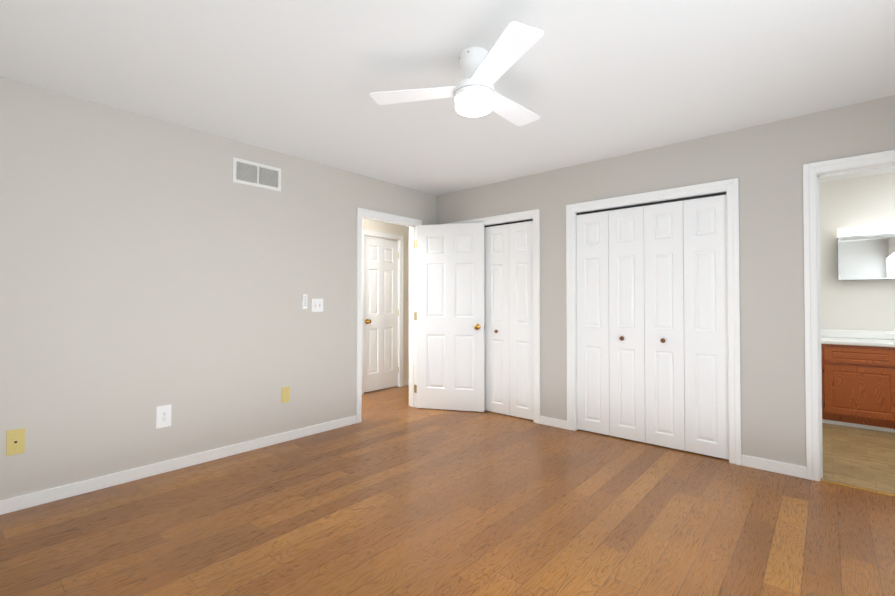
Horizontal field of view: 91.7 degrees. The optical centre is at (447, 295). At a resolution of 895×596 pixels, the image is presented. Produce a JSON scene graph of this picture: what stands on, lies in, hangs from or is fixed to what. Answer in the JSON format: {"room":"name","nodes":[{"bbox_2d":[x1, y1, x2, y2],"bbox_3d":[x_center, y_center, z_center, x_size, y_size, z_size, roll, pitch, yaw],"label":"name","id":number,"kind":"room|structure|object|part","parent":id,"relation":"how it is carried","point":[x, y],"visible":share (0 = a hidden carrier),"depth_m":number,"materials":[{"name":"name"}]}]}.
{"room":"empty bedroom","nodes":[
{"label":"empty bedroom","id":0,"kind":"room"},
{"bbox_2d":[0,76,436,500],"bbox_3d":[-1.591,0.008,3.536,0.120,2.440,4.320,-1,-1,41],"label":"wall","id":1,"kind":"structure","parent":0,"point":[148,265],"depth_m":2.98,"materials":[{"name":"grey paint"}]},
{"bbox_2d":[6,428,24,455],"bbox_3d":[-2.442,0.825,2.454,0.006,0.140,0.074,-1,-1,41],"label":"phone jack","id":2,"kind":"object","parent":1,"relation":"attached to","point":[15,441],"visible":1,"depth_m":2.45,"materials":[{"name":"yellow plastic"}]},
{"bbox_2d":[156,404,171,428],"bbox_3d":[-1.961,0.833,3.003,0.007,0.150,0.090,-1,-1,41],"label":"duplex electrical outlet","id":3,"kind":"object","parent":1,"relation":"attached to","point":[163,415],"visible":1,"depth_m":3.00,"materials":[{"name":"white plastic"}]},
{"bbox_2d":[0,415,356,514],"bbox_3d":[-1.875,1.183,3.092,0.013,0.078,3.003,-1,-1,41],"label":"baseboard","id":4,"kind":"structure","parent":1,"relation":"attached to","point":[17,503],"depth_m":2.95,"materials":[{"name":"white wood"}]},
{"bbox_2d":[233,157,280,191],"bbox_3d":[-1.536,-0.980,3.518,0.006,0.192,0.393,-1,-1,41],"label":"air vent","id":5,"kind":"object","parent":1,"relation":"in","point":[246,172],"visible":1,"depth_m":3.51,"materials":[{"name":"white metal"}]},
{"bbox_2d":[282,386,289,402],"bbox_3d":[-1.371,0.836,3.680,0.006,0.130,0.070,-1,-1,41],"label":"outlet plate","id":6,"kind":"object","parent":1,"relation":"attached to","point":[285,394],"visible":1,"depth_m":3.68,"materials":[{"name":"yellow plastic"}]},
{"bbox_2d":[302,294,306,308],"bbox_3d":[-1.254,0.050,3.815,0.019,0.128,0.048,-1,-1,41],"label":"remote","id":7,"kind":"object","parent":1,"relation":"attached to","point":[304,301],"visible":1,"depth_m":3.80,"materials":[{"name":"white plastic"}]},
{"bbox_2d":[311,299,322,311],"bbox_3d":[-1.170,0.084,3.914,0.016,0.118,0.118,-1,-1,41],"label":"switch plate","id":8,"kind":"object","parent":1,"relation":"attached to","point":[316,305],"visible":1,"depth_m":3.91,"materials":[{"name":"white plastic"}]},
{"bbox_2d":[356,207,421,422],"bbox_3d":[-0.637,0.190,4.615,0.142,2.107,0.899,-1,-1,41],"label":"door frame","id":9,"kind":"structure","parent":1,"relation":"attached to","point":[368,212],"depth_m":4.65,"materials":[{"name":"white wood"}]},
{"bbox_2d":[414,240,416,392],"bbox_3d":[-0.359,0.227,4.872,0.046,1.715,0.012,-1,-1,41],"label":"entry jamb hinges","id":10,"kind":"object","parent":1,"relation":"attached to","point":[415,316],"visible":0.83,"depth_m":4.88,"materials":[{"name":"gold metal"}]},
{"bbox_2d":[417,222,484,411],"bbox_3d":[0.030,0.225,4.752,0.756,2.025,0.173,0,-1,14],"label":"entry door","id":11,"kind":"structure","parent":1,"relation":"in","point":[450,316],"depth_m":4.73,"materials":[{"name":"painted wood"},{"name":"brass"}]},
{"bbox_3d":[0.315,0.331,4.625,0.066,0.066,0.069,0,-1,14],"label":"knob","id":12,"kind":"part","parent":11,"relation":"part of","materials":[{"name":"gold metal"}]},
{"bbox_2d":[362,218,408,379],"bbox_3d":[-1.794,0.027,4.854,0.120,2.440,6.040,-1,-1,41],"label":"wall","id":13,"kind":"structure","parent":0,"point":[378,226],"depth_m":6.13,"materials":[{"name":"white paint"}]},
{"bbox_2d":[364,236,398,391],"bbox_3d":[-0.877,0.234,5.826,0.104,2.030,0.619,-1,-1,41],"label":"hall door","id":14,"kind":"structure","parent":13,"relation":"in","point":[381,315],"depth_m":5.83,"materials":[{"name":"white wood"}]},
{"bbox_2d":[362,229,403,393],"bbox_3d":[-0.910,0.205,5.850,0.138,2.112,0.749,-1,-1,41],"label":"door frame","id":15,"kind":"structure","parent":13,"relation":"attached to","point":[382,234],"depth_m":6.05,"materials":[{"name":"white wood"}]},
{"bbox_2d":[0,385,894,595],"bbox_3d":[0.292,1.246,3.015,5.660,0.050,6.040,-1,-1,41],"label":"floor","id":16,"kind":"structure","parent":0,"point":[392,493],"depth_m":2.30,"materials":[{"name":"brown wood"}]},
{"bbox_2d":[0,0,894,194],"bbox_3d":[0.641,-1.267,3.184,6.010,0.100,6.700,-1,-1,41],"label":"ceiling","id":17,"kind":"structure","parent":0,"point":[586,81],"depth_m":2.35,"materials":[{"name":"white paint"}]},
{"bbox_2d":[370,21,543,125],"bbox_3d":[0.207,-1.086,2.293,1.002,0.286,0.871,-1,-1,41],"label":"fan","id":18,"kind":"object","parent":17,"relation":"hanging from","point":[473,93],"visible":1,"depth_m":2.15,"materials":[{"name":"white plastic"}]},
{"bbox_3d":[-0.166,-1.052,2.274,0.465,0.006,0.158,0,3,11],"label":"blade","id":19,"kind":"part","parent":18,"relation":"part of","materials":[{"name":"white plastic"}]},
{"bbox_2d":[455,91,492,116],"bbox_3d":[0.136,-0.973,2.213,0.192,0.056,0.192,-1,-1,41],"label":"diffuser","id":20,"kind":"object","parent":18,"relation":"attached to","point":[467,103],"depth_m":2.16,"materials":[{"name":"white glass"}]},
{"bbox_3d":[0.240,-1.057,1.925,0.158,0.006,0.465,5,-2,-20],"label":"blade","id":21,"kind":"part","parent":18,"relation":"part of","materials":[{"name":"white plastic"}]},
{"label":"blade","id":22,"kind":"part","parent":18,"relation":"part of","materials":[{"name":"white plastic"}]},
{"bbox_2d":[437,95,894,466],"bbox_3d":[1.571,0.011,3.721,4.640,2.440,0.120,-1,-1,41],"label":"wall","id":23,"kind":"structure","parent":0,"point":[763,163],"depth_m":3.10,"materials":[{"name":"grey paint"}]},
{"bbox_2d":[484,227,485,409],"bbox_3d":[0.311,0.246,4.805,0.296,1.980,0.030,-1,-1,41],"label":"closet door leaf","id":24,"kind":"structure","parent":23,"relation":"in","point":[485,308],"depth_m":4.70,"materials":[{"name":"white wood"}]},
{"bbox_2d":[446,209,539,423],"bbox_3d":[0.389,0.201,4.659,1.344,2.087,0.018,-1,-1,41],"label":"trim","id":25,"kind":"structure","parent":23,"relation":"attached to","point":[535,214],"depth_m":4.24,"materials":[{"name":"white wood"}]},
{"bbox_2d":[486,224,509,414],"bbox_3d":[0.537,0.244,4.608,0.296,1.980,0.030,-1,-1,41],"label":"closet door leaf","id":26,"kind":"structure","parent":23,"relation":"in","point":[497,318],"depth_m":4.59,"materials":[{"name":"white wood"}]},
{"bbox_2d":[484,217,532,225],"bbox_3d":[0.430,0.231,4.714,1.239,2.029,0.120,-1,-1,41],"label":"door frame","id":27,"kind":"structure","parent":23,"relation":"attached to","point":[508,221],"depth_m":4.48,"materials":[{"name":"white wood"}]},
{"bbox_2d":[484,219,532,226],"bbox_3d":[0.424,-0.753,4.721,1.197,0.020,0.030,-1,-1,41],"label":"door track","id":28,"kind":"structure","parent":23,"relation":"attached to","point":[509,223],"depth_m":4.51,"materials":[{"name":"grey metal"}]},
{"bbox_2d":[509,221,532,419],"bbox_3d":[0.762,0.241,4.411,0.296,1.980,0.030,-1,-1,41],"label":"closet door leaf","id":29,"kind":"structure","parent":23,"relation":"in","point":[521,316],"depth_m":4.41,"materials":[{"name":"white wood"}]},
{"bbox_2d":[540,416,566,428],"bbox_3d":[1.003,1.198,4.112,0.282,0.078,0.013,-1,-1,41],"label":"baseboard","id":30,"kind":"structure","parent":23,"relation":"attached to","point":[558,423],"depth_m":4.10,"materials":[{"name":"white wood"}]},
{"bbox_2d":[577,211,609,434],"bbox_3d":[1.317,0.236,3.926,0.294,1.975,0.030,-1,-1,41],"label":"closet door leaf","id":31,"kind":"structure","parent":23,"relation":"in","point":[593,409],"depth_m":3.91,"materials":[{"name":"white wood"}]},
{"bbox_2d":[608,206,644,442],"bbox_3d":[1.541,0.234,3.731,0.294,1.975,0.030,-1,-1,41],"label":"closet door leaf","id":32,"kind":"structure","parent":23,"relation":"in","point":[627,323],"depth_m":3.72,"materials":[{"name":"white wood"}]},
{"bbox_2d":[576,192,725,214],"bbox_3d":[1.653,-0.763,3.647,1.186,0.020,0.030,-1,-1,41],"label":"door track","id":33,"kind":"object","parent":23,"relation":"attached to","point":[680,199],"depth_m":3.57,"materials":[{"name":"grey metal"}]},
{"bbox_2d":[566,178,740,465],"bbox_3d":[1.659,0.218,3.641,1.228,2.024,0.120,-1,-1,41],"label":"door frame","id":34,"kind":"structure","parent":23,"relation":"attached to","point":[575,278],"depth_m":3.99,"materials":[{"name":"white wood"}]},
{"bbox_2d":[644,201,684,450],"bbox_3d":[1.764,0.231,3.536,0.294,1.975,0.030,-1,-1,41],"label":"closet door leaf","id":35,"kind":"structure","parent":23,"relation":"in","point":[664,319],"depth_m":3.52,"materials":[{"name":"white wood"}]},
{"bbox_2d":[683,194,728,459],"bbox_3d":[1.988,0.228,3.341,0.294,1.975,0.030,-1,-1,41],"label":"closet door leaf","id":36,"kind":"structure","parent":23,"relation":"in","point":[705,325],"depth_m":3.33,"materials":[{"name":"white wood"}]},
{"bbox_2d":[741,454,805,478],"bbox_3d":[2.258,1.182,3.015,0.363,0.078,0.013,-1,-1,41],"label":"baseboard","id":37,"kind":"structure","parent":23,"relation":"attached to","point":[748,461],"depth_m":3.00,"materials":[{"name":"white wood"}]},
{"bbox_2d":[803,150,894,480],"bbox_3d":[2.775,0.164,2.658,0.904,2.104,0.142,-1,-1,41],"label":"door frame","id":38,"kind":"structure","parent":23,"relation":"attached to","point":[810,170],"depth_m":2.88,"materials":[{"name":"white wood"}]},
{"bbox_2d":[821,479,894,495],"bbox_3d":[2.750,1.212,2.615,0.762,0.006,0.032,-1,-1,41],"label":"threshold strip","id":39,"kind":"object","parent":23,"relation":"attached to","point":[861,488],"depth_m":2.75,"materials":[{"name":"brown wood"}]},
{"bbox_2d":[819,173,894,330],"bbox_3d":[4.338,0.019,4.305,1.940,2.440,0.120,-1,-1,41],"label":"wall","id":40,"kind":"structure","parent":0,"point":[868,305],"depth_m":4.41,"materials":[{"name":"white paint"}]},
{"bbox_2d":[821,329,894,340],"bbox_3d":[4.361,0.384,4.181,1.210,0.082,0.019,-1,-1,41],"label":"backsplash","id":41,"kind":"structure","parent":40,"relation":"attached to","point":[881,335],"depth_m":4.36,"materials":[{"name":"white stone"}]},
{"bbox_2d":[837,224,894,279],"bbox_3d":[4.376,-0.427,4.123,0.995,0.523,0.108,-1,-1,41],"label":"upper cabinet","id":42,"kind":"object","parent":40,"relation":"attached to","point":[866,253],"visible":1,"depth_m":4.28,"materials":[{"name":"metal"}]},
{"bbox_3d":[4.109,-0.382,4.293,0.352,0.418,0.004,-1,-1,41],"label":"glass","id":43,"kind":"part","parent":42,"relation":"part of","materials":[{"name":"white"}]},
{"bbox_3d":[4.361,-0.385,4.066,0.355,0.418,0.004,-1,-1,41],"label":"glass","id":44,"kind":"part","parent":42,"relation":"part of","materials":[{"name":"white glass"}]},
{"bbox_2d":[821,423,894,496],"bbox_3d":[3.640,1.251,3.397,1.820,0.051,2.380,-1,-1,41],"label":"floor","id":45,"kind":"structure","parent":0,"point":[859,457],"depth_m":3.29,"materials":[{"name":"beige wood"}]},
{"bbox_2d":[821,341,894,432],"bbox_3d":[4.150,0.847,4.033,1.342,0.772,0.510,-1,-1,41],"label":"bathroom vanity","id":46,"kind":"object","parent":45,"relation":"on","point":[858,378],"depth_m":4.01,"materials":[{"name":"brown wood"}]},
{"bbox_2d":[821,337,894,344],"bbox_3d":[4.196,0.440,3.992,1.210,0.036,0.520,-1,-1,41],"label":"countertop","id":47,"kind":"structure","parent":46,"relation":"on","point":[832,340],"depth_m":4.11,"materials":[{"name":"white stone"}]},
{"bbox_3d":[3.808,0.560,4.009,0.500,0.140,0.019,-1,-1,41],"label":"drawer","id":48,"kind":"part","parent":46,"relation":"part of","materials":[{"name":"brown wood"}]},
{"bbox_3d":[3.808,0.883,4.005,0.500,0.455,0.019,-1,-1,41],"label":"door","id":49,"kind":"part","parent":46,"relation":"part of","materials":[{"name":"brown wood"}]}
]}

